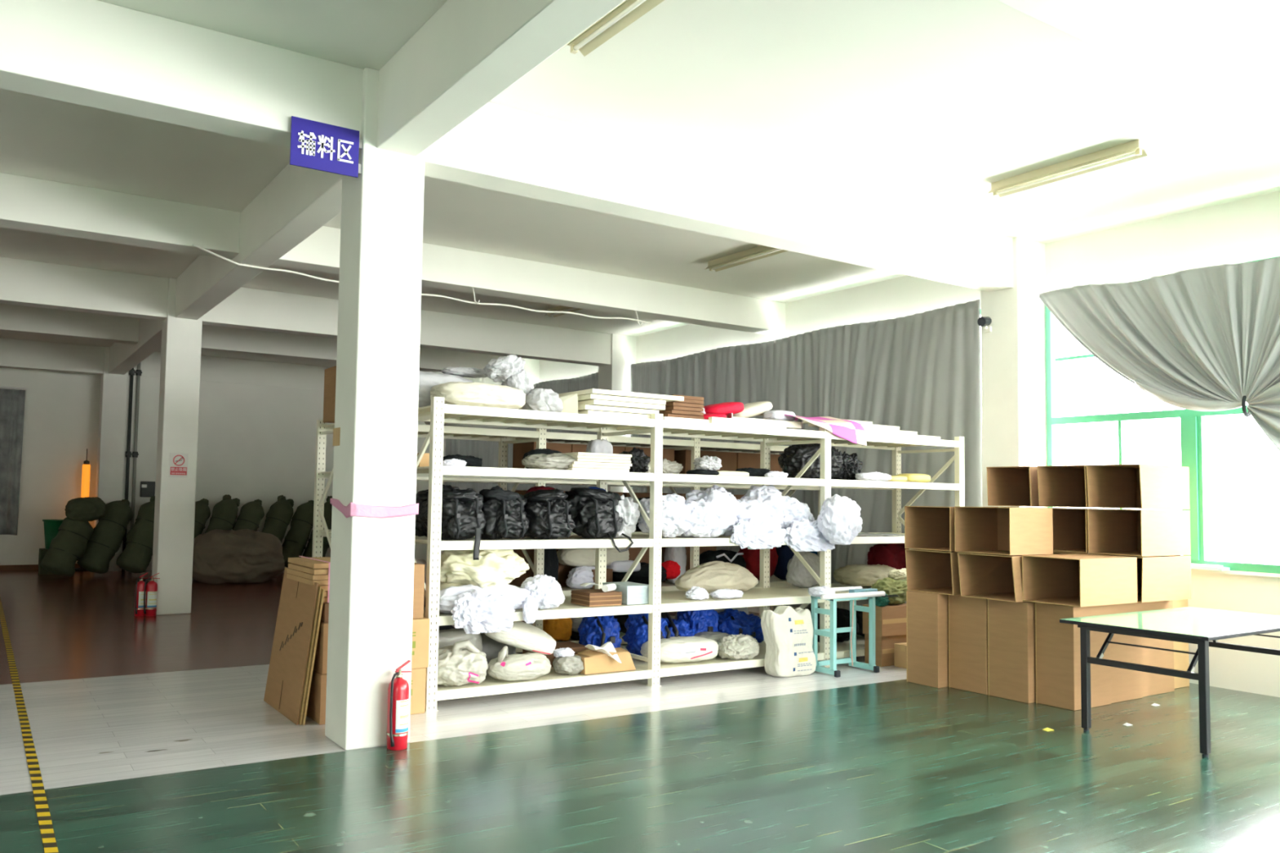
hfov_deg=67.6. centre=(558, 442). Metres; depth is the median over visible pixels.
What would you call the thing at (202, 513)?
duffel bag
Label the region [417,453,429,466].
carton
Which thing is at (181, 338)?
column
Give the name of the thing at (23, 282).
ceiling beam
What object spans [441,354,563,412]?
bag
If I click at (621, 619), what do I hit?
bundle
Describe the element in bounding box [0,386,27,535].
curtain
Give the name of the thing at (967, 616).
carton
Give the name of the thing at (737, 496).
carton
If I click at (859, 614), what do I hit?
fabric
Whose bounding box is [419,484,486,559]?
bag
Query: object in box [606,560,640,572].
sack
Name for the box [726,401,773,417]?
pad
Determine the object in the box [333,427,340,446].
tape patch
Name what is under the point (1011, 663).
carton
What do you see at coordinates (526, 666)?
plastic bag
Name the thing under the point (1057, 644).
carton
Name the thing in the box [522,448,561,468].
pouch
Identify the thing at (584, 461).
stack
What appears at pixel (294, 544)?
duffel bag
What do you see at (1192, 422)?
window
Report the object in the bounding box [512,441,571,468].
carton
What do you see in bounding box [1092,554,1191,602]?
carton
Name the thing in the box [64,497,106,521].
duffel bag
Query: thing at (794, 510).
bundle
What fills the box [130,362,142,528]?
riser pipe
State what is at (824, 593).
stand
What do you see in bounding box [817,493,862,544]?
bundle
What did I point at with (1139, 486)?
carton
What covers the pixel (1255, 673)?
wall
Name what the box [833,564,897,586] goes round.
clothes
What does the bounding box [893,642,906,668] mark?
carton
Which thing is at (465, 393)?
sack
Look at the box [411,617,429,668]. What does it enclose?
carton
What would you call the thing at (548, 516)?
bag
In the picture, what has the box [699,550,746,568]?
clothes
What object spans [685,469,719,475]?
garment
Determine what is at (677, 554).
grey collar
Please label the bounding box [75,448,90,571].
heat lamp
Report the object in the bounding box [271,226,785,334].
ceiling beam
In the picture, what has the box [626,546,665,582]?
carton
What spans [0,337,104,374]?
ceiling beam
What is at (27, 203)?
ceiling beam
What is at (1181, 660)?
carton
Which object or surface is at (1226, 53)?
ceiling beam
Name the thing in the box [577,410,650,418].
board
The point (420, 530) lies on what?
backpack
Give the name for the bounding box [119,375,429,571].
wall
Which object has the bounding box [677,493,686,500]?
carton
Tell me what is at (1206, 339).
curtain
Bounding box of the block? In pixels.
[520,393,577,413]
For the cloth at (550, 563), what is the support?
on the shelving rack at (504, 437)
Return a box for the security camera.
[977,316,991,333]
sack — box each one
[192,528,284,584]
[417,371,472,407]
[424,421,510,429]
[430,382,525,408]
[760,605,816,677]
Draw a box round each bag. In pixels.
[40,517,93,577]
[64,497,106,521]
[76,499,133,573]
[115,496,155,573]
[193,498,210,538]
[204,494,239,533]
[232,499,264,531]
[261,494,293,542]
[281,500,314,567]
[302,495,332,557]
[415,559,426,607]
[437,640,488,686]
[438,627,482,652]
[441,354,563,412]
[488,645,551,681]
[552,653,583,675]
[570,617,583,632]
[577,615,622,648]
[618,447,650,472]
[622,613,679,656]
[664,617,694,636]
[676,608,719,634]
[693,631,729,655]
[716,633,759,659]
[717,608,764,643]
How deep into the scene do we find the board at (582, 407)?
7.86 m
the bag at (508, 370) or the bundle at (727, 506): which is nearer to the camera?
the bag at (508, 370)
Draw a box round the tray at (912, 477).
[896,473,930,482]
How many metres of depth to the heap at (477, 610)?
6.99 m
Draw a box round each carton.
[306,670,326,724]
[313,621,328,674]
[320,602,328,622]
[323,365,336,422]
[410,667,426,715]
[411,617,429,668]
[413,562,424,618]
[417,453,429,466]
[508,548,573,586]
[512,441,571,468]
[515,490,564,495]
[522,641,587,667]
[571,444,624,453]
[590,568,613,589]
[622,492,667,530]
[624,446,674,462]
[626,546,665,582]
[665,546,716,580]
[674,449,737,474]
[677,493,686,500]
[733,494,745,499]
[737,452,759,468]
[770,453,782,471]
[862,603,906,636]
[864,634,906,666]
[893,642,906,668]
[904,506,955,551]
[905,549,963,595]
[906,590,948,688]
[948,595,987,695]
[954,506,1053,555]
[957,552,1051,602]
[986,466,1039,506]
[987,599,1035,703]
[1022,554,1137,607]
[1035,602,1111,711]
[1037,465,1088,507]
[1049,507,1107,553]
[1053,551,1098,554]
[1086,463,1190,509]
[1087,508,1191,556]
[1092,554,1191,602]
[1110,602,1142,703]
[1141,600,1174,697]
[1173,599,1189,688]
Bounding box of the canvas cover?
[675,560,758,594]
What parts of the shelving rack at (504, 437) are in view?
post, shelf panel, post, post, shelf panel, shelf panel, shelf panel, post, shelf panel, shelf panel, post, post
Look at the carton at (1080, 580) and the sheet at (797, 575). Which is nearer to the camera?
the carton at (1080, 580)
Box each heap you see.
[439,574,564,634]
[440,549,529,590]
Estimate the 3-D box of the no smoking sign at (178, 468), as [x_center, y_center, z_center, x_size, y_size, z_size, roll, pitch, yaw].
[-4.768,0.281,11.938,0.216,0.305,0.016,3,-4,-31]
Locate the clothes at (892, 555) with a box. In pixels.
[866,542,909,569]
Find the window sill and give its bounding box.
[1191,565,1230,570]
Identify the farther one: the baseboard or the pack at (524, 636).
the baseboard
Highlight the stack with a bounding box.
[558,452,631,471]
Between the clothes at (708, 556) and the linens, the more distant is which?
the clothes at (708, 556)
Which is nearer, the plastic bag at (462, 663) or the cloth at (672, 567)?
the plastic bag at (462, 663)
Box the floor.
[0,567,1279,852]
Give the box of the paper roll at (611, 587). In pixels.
[579,582,616,591]
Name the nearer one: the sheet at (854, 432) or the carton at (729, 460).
the sheet at (854, 432)
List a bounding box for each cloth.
[525,485,555,493]
[542,617,572,641]
[543,548,558,581]
[587,486,606,491]
[661,560,680,579]
[729,518,786,549]
[783,520,835,551]
[855,471,892,480]
[871,577,909,604]
[875,593,889,606]
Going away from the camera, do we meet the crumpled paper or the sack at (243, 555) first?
the crumpled paper
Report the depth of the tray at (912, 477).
9.90 m
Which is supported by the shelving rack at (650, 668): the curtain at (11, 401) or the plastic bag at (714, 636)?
the plastic bag at (714, 636)
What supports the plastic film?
on the shelving rack at (650, 668)
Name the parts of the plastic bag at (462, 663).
bag handle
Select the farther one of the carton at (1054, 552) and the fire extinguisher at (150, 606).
the fire extinguisher at (150, 606)
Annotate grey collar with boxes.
[663,546,686,583]
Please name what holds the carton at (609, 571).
on the shelving rack at (504, 437)
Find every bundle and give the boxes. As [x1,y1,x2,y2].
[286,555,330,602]
[610,494,639,537]
[613,612,667,632]
[637,493,691,537]
[680,497,718,537]
[685,484,743,537]
[728,498,768,536]
[739,484,786,528]
[777,443,862,479]
[782,495,814,536]
[803,606,859,642]
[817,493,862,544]
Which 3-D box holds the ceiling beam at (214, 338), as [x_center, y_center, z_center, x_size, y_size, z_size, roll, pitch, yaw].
[-3.382,-1.587,16.784,6.934,0.400,0.300,3,-4,-31]
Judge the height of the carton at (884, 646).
0.284 m
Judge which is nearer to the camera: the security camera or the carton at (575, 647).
the carton at (575, 647)
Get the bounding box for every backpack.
[414,489,428,537]
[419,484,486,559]
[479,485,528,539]
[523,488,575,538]
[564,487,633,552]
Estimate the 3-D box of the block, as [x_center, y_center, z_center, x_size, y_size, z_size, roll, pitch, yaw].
[-0.098,-0.309,7.940,0.238,0.174,0.598,3,-4,-31]
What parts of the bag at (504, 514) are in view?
lid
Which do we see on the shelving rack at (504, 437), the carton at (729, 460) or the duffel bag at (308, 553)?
the carton at (729, 460)
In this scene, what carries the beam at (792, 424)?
on the shelving rack at (650, 668)
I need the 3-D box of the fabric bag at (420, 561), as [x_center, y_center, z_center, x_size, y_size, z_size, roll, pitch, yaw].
[-1.119,1.095,7.453,0.323,0.369,0.324,3,-4,-34]
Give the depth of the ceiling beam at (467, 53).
5.55 m
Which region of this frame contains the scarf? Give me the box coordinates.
[443,458,466,466]
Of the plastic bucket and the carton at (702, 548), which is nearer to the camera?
the carton at (702, 548)
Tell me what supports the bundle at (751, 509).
on the shelving rack at (650, 668)
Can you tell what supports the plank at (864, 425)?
on the plank at (871, 429)
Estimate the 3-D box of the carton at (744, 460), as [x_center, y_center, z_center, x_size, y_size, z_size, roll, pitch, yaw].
[2.218,0.313,11.592,0.510,0.359,0.450,3,-4,-31]
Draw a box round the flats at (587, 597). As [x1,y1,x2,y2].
[570,588,622,606]
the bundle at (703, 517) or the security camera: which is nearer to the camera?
the bundle at (703, 517)
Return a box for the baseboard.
[0,564,79,570]
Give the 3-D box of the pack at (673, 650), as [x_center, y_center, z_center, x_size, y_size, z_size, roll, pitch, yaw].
[1.058,1.797,8.290,0.712,0.206,0.372,3,-4,-25]
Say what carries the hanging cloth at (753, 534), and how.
hanging from the shelving rack at (650, 668)
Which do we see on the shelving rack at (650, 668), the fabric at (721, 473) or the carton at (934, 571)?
the fabric at (721, 473)
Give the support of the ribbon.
attached to the column at (371, 618)
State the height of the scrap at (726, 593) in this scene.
0.082 m
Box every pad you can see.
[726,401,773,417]
[763,410,795,421]
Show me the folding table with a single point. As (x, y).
(1194, 625)
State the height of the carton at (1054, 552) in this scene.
0.355 m
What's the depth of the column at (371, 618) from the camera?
5.94 m
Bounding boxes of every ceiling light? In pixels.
[544,305,582,317]
[560,0,664,56]
[705,244,787,271]
[987,138,1147,197]
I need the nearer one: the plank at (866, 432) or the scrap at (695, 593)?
the scrap at (695, 593)
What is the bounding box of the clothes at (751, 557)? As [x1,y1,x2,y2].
[737,546,777,580]
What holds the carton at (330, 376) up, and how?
on the shelving rack at (504, 437)
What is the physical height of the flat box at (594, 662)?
0.178 m
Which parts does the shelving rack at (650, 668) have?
shelf panel, post, shelf panel, shelf panel, shelf panel, shelf panel, post, post, shelf panel, shelf panel, shelf panel, shelf panel, post, shelf panel, post, shelf panel, shelf panel, shelf panel, post, post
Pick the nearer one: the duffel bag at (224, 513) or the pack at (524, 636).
the pack at (524, 636)
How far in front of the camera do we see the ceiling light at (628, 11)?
5.22 m
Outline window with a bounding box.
[1045,256,1279,577]
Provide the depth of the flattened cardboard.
6.61 m
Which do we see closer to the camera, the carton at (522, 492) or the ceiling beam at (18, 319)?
the carton at (522, 492)
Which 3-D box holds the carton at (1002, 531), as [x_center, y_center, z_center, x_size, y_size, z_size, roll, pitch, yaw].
[3.678,0.721,7.872,0.582,0.376,0.498,3,-4,-31]
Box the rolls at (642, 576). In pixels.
[612,562,666,584]
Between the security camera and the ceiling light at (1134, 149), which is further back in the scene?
the security camera
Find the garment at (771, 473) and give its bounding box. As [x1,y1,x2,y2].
[764,471,788,477]
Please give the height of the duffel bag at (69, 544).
1.039 m
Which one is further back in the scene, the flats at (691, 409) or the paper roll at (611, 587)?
the flats at (691, 409)
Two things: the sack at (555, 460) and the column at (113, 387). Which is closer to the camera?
the sack at (555, 460)
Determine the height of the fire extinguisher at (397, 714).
0.523 m
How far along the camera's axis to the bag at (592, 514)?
7.74 m
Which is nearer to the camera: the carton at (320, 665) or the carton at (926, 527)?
the carton at (320, 665)
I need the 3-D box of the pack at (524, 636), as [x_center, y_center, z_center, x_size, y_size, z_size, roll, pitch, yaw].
[-0.344,1.520,7.610,0.610,0.307,0.507,2,-4,-24]
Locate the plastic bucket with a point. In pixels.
(51, 526)
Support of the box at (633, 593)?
on the shelving rack at (650, 668)
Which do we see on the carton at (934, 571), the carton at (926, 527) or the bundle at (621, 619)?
the carton at (926, 527)
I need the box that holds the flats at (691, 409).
[658,394,709,422]
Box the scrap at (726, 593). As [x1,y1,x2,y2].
[709,588,743,599]
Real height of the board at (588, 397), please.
0.038 m
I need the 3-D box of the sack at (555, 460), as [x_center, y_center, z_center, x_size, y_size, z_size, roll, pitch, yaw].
[-0.050,0.154,7.713,0.536,0.137,0.327,3,-4,-31]
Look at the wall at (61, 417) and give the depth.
18.07 m
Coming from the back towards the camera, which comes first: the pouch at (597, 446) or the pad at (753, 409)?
the pad at (753, 409)
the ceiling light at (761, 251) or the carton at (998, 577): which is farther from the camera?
the ceiling light at (761, 251)
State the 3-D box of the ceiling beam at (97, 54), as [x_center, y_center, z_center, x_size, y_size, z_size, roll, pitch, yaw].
[-4.069,-2.245,4.409,6.658,0.505,0.270,3,-4,-31]
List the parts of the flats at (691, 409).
board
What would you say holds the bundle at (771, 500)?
on the shelving rack at (650, 668)
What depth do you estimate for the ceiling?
6.94 m
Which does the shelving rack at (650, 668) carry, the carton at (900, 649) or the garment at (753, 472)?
the garment at (753, 472)
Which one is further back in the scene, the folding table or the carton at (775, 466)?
the carton at (775, 466)
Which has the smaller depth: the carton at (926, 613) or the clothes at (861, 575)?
the carton at (926, 613)
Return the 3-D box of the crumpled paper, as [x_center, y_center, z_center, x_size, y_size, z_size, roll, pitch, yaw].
[0.040,1.673,7.605,0.172,0.080,0.138,3,-4,-31]
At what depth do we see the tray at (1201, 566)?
8.18 m
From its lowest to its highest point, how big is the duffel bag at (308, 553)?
1.436 m
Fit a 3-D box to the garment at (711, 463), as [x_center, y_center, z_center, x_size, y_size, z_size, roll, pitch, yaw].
[1.343,0.181,8.642,0.278,0.136,0.234,3,-4,-31]
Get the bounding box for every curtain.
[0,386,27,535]
[443,372,598,551]
[630,299,982,610]
[1039,256,1279,451]
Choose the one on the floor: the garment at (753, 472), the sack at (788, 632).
the sack at (788, 632)
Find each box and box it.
[139,481,155,497]
[575,646,635,675]
[602,581,648,604]
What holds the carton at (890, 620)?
on the carton at (884, 646)
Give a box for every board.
[558,388,684,401]
[577,394,666,404]
[577,399,665,410]
[577,404,658,414]
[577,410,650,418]
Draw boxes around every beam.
[0,0,363,147]
[0,172,240,259]
[0,256,168,320]
[0,303,139,344]
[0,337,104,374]
[108,0,624,374]
[127,351,330,390]
[201,324,539,379]
[202,287,611,366]
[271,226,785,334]
[424,102,1013,292]
[462,191,1279,385]
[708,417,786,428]
[727,413,802,428]
[996,0,1279,133]
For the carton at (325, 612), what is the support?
on the carton at (320, 665)
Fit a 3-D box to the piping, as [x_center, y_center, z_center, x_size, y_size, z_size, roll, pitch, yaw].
[1.948,1.306,10.814,0.395,0.108,0.039,3,-4,-31]
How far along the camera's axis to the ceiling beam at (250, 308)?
13.99 m
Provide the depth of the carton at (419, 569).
6.76 m
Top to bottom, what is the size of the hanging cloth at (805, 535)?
0.298 m
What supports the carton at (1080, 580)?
on the carton at (1057, 644)
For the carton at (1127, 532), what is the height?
0.368 m
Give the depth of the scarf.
7.37 m
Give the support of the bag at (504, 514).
on the shelving rack at (650, 668)
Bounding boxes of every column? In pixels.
[93,346,128,571]
[151,277,202,615]
[324,66,425,750]
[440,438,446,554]
[598,333,636,492]
[980,236,1048,507]
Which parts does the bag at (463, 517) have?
lid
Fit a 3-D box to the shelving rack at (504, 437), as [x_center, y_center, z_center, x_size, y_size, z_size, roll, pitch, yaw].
[0.447,1.020,10.391,6.098,2.250,0.886,3,-4,-31]
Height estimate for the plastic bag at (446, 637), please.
0.367 m
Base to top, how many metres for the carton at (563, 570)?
0.419 m
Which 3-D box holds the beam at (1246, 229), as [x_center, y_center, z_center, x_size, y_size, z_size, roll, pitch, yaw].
[4.277,-1.713,10.893,0.030,0.540,26.950,3,-4,-31]
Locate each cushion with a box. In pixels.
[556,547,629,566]
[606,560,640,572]
[700,401,744,419]
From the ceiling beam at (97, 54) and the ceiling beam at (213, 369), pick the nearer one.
the ceiling beam at (97, 54)
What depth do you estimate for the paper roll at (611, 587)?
7.77 m
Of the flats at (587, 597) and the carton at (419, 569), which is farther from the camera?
the flats at (587, 597)
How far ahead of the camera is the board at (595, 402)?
7.89 m
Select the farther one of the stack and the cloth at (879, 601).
the cloth at (879, 601)
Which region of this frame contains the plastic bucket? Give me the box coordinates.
[42,519,63,549]
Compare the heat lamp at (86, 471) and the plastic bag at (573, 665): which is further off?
the heat lamp at (86, 471)
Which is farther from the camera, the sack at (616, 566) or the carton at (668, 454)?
the carton at (668, 454)
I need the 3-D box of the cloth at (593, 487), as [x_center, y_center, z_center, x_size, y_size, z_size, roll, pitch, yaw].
[0.307,0.600,8.380,0.315,0.427,0.215,4,-4,-38]
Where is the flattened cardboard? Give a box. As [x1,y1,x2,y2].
[263,567,324,724]
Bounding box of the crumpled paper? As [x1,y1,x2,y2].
[553,647,574,657]
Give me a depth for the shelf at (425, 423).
9.36 m
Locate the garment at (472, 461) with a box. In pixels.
[443,453,482,466]
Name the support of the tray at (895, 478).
on the shelving rack at (650, 668)
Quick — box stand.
[807,586,898,677]
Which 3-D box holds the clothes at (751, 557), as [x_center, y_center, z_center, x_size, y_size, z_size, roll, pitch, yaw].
[2.344,1.369,11.244,0.504,0.514,0.367,3,-4,-31]
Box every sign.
[168,453,188,477]
[289,115,362,177]
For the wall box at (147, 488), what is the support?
attached to the wall at (255, 442)
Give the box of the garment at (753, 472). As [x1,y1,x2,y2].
[735,467,770,476]
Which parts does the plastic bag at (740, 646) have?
bag handle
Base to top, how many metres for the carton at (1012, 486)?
0.354 m
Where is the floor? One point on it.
(899, 766)
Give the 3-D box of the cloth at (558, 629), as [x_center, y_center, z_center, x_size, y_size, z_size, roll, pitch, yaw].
[-0.029,1.878,9.712,0.332,0.270,0.321,3,-4,-31]
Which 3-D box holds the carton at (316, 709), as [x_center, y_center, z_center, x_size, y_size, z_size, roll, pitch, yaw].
[-1.567,1.737,6.685,0.390,0.329,0.540,3,-4,-31]
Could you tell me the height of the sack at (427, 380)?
0.311 m
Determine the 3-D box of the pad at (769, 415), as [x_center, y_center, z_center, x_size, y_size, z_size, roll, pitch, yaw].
[2.123,-0.257,9.158,0.306,0.102,0.209,3,-4,-31]
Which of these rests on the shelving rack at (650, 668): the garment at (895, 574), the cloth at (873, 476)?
the cloth at (873, 476)
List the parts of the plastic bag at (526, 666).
bag handle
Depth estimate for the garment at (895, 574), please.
9.24 m
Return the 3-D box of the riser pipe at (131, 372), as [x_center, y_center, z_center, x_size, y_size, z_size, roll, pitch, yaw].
[-8.180,0.324,18.073,0.110,4.200,0.095,3,-4,-31]
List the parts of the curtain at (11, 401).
rod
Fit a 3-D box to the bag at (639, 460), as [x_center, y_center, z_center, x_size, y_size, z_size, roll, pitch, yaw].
[0.635,0.150,8.147,0.289,0.217,0.325,3,-4,-31]
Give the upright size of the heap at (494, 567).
0.490 m
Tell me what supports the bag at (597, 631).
on the shelving rack at (650, 668)
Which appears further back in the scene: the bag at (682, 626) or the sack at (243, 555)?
the sack at (243, 555)
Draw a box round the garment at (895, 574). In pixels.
[888,568,906,581]
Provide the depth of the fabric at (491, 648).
7.69 m
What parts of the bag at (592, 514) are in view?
lid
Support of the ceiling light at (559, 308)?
attached to the ceiling
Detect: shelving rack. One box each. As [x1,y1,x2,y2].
[311,419,820,653]
[413,396,964,712]
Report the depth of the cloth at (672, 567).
10.42 m
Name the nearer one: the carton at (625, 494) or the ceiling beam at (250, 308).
the carton at (625, 494)
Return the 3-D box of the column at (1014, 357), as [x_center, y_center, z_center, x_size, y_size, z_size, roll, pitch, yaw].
[4.644,0.068,9.678,0.510,4.220,0.405,3,-4,-31]
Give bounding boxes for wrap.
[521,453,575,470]
[645,462,650,472]
[649,458,683,474]
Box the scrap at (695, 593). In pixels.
[684,586,709,599]
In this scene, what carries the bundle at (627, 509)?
on the shelving rack at (650, 668)
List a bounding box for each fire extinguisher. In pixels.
[133,572,148,616]
[143,573,159,616]
[386,660,411,751]
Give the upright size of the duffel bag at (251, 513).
1.357 m
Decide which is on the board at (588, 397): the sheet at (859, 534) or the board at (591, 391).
the board at (591, 391)
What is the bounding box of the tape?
[0,597,58,852]
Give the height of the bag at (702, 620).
0.490 m
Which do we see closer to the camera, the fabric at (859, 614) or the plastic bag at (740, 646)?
the plastic bag at (740, 646)
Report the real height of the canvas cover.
0.300 m
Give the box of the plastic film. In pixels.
[675,607,748,620]
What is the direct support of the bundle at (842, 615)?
on the shelving rack at (650, 668)
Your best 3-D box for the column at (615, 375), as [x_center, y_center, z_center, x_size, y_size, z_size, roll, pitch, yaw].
[0.952,0.342,15.695,0.510,4.220,0.405,3,-4,-31]
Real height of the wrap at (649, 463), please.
0.112 m
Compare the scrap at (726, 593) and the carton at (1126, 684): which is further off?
the scrap at (726, 593)
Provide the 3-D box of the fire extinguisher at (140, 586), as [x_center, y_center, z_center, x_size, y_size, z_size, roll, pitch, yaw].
[-5.129,1.858,11.665,0.134,0.523,0.160,1,-3,-4]
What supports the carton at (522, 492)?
on the shelving rack at (504, 437)
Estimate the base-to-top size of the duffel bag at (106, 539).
1.320 m
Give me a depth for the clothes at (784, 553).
11.32 m
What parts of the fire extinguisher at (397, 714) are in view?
squeeze lever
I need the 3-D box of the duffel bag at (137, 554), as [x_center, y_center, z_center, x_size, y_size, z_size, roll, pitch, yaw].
[-7.462,1.649,17.120,0.548,1.393,0.924,-1,-4,34]
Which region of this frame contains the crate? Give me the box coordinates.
[38,548,57,574]
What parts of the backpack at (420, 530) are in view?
lid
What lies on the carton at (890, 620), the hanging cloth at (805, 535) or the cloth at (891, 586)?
the cloth at (891, 586)
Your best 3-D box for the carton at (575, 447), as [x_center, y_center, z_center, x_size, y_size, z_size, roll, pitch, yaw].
[0.313,0.214,10.427,0.680,0.359,0.450,3,-4,-31]
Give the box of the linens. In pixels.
[565,566,595,589]
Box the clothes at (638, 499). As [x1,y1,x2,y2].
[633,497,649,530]
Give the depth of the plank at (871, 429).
9.94 m
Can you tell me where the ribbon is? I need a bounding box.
[329,497,418,518]
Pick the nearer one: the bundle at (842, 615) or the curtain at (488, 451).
the bundle at (842, 615)
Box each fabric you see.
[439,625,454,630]
[480,632,515,669]
[717,471,749,476]
[856,605,864,636]
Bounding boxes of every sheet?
[585,641,621,662]
[755,413,866,445]
[786,551,819,587]
[857,533,904,536]
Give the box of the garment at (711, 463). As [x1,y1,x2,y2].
[693,455,722,471]
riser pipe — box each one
[121,367,135,571]
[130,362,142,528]
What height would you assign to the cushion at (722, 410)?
0.234 m
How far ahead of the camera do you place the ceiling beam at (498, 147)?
7.45 m
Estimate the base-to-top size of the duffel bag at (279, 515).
1.445 m
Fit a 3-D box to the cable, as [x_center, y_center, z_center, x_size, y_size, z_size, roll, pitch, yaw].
[-1.149,-1.623,10.238,5.333,0.208,0.099,3,-4,-32]
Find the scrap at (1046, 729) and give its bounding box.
[1043,727,1054,731]
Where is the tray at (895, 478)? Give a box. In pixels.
[885,475,907,481]
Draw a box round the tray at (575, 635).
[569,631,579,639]
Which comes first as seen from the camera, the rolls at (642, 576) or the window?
the window
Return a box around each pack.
[484,621,555,654]
[640,636,718,663]
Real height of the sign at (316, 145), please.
0.294 m
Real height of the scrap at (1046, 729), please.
0.012 m
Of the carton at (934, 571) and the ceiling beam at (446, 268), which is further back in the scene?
the ceiling beam at (446, 268)
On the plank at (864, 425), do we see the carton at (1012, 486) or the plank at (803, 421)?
the plank at (803, 421)
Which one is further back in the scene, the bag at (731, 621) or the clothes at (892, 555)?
the clothes at (892, 555)
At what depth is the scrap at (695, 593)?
8.30 m
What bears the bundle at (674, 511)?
on the shelving rack at (650, 668)
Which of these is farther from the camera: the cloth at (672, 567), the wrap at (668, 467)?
the cloth at (672, 567)
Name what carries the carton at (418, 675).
on the floor
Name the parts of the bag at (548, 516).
lid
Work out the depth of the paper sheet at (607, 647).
7.71 m
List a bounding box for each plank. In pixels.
[802,419,872,424]
[808,422,899,430]
[818,426,917,435]
[864,431,940,439]
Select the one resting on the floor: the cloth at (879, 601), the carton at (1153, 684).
the carton at (1153, 684)
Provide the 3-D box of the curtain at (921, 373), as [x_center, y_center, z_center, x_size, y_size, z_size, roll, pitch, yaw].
[2.802,0.396,12.775,0.177,3.610,6.382,3,-4,-31]
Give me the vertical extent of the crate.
0.440 m
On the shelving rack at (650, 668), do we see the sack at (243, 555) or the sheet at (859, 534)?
the sheet at (859, 534)
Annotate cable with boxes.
[192,243,651,326]
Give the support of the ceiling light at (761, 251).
attached to the ceiling
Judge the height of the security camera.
0.163 m
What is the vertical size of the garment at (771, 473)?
0.068 m
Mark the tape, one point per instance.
(50, 846)
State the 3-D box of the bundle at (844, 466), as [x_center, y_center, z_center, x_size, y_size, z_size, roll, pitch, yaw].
[2.669,0.190,9.688,0.975,0.384,0.453,2,-4,-24]
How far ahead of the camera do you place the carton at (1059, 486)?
8.45 m
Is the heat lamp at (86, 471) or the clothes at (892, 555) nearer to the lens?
the clothes at (892, 555)
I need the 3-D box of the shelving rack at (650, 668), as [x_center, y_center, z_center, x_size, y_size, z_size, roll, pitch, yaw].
[1.451,0.944,8.808,6.123,2.259,0.885,3,-4,-31]
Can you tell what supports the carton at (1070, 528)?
on the carton at (1054, 552)
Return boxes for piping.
[715,552,743,562]
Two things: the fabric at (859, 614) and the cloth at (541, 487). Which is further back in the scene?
the fabric at (859, 614)
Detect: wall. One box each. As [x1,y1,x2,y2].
[0,367,101,565]
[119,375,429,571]
[746,255,1279,697]
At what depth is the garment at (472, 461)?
7.56 m
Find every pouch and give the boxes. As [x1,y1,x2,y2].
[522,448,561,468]
[586,439,613,453]
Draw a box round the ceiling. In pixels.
[0,0,1279,373]
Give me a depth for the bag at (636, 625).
8.33 m
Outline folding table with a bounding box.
[1059,606,1279,757]
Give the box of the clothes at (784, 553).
[773,545,794,579]

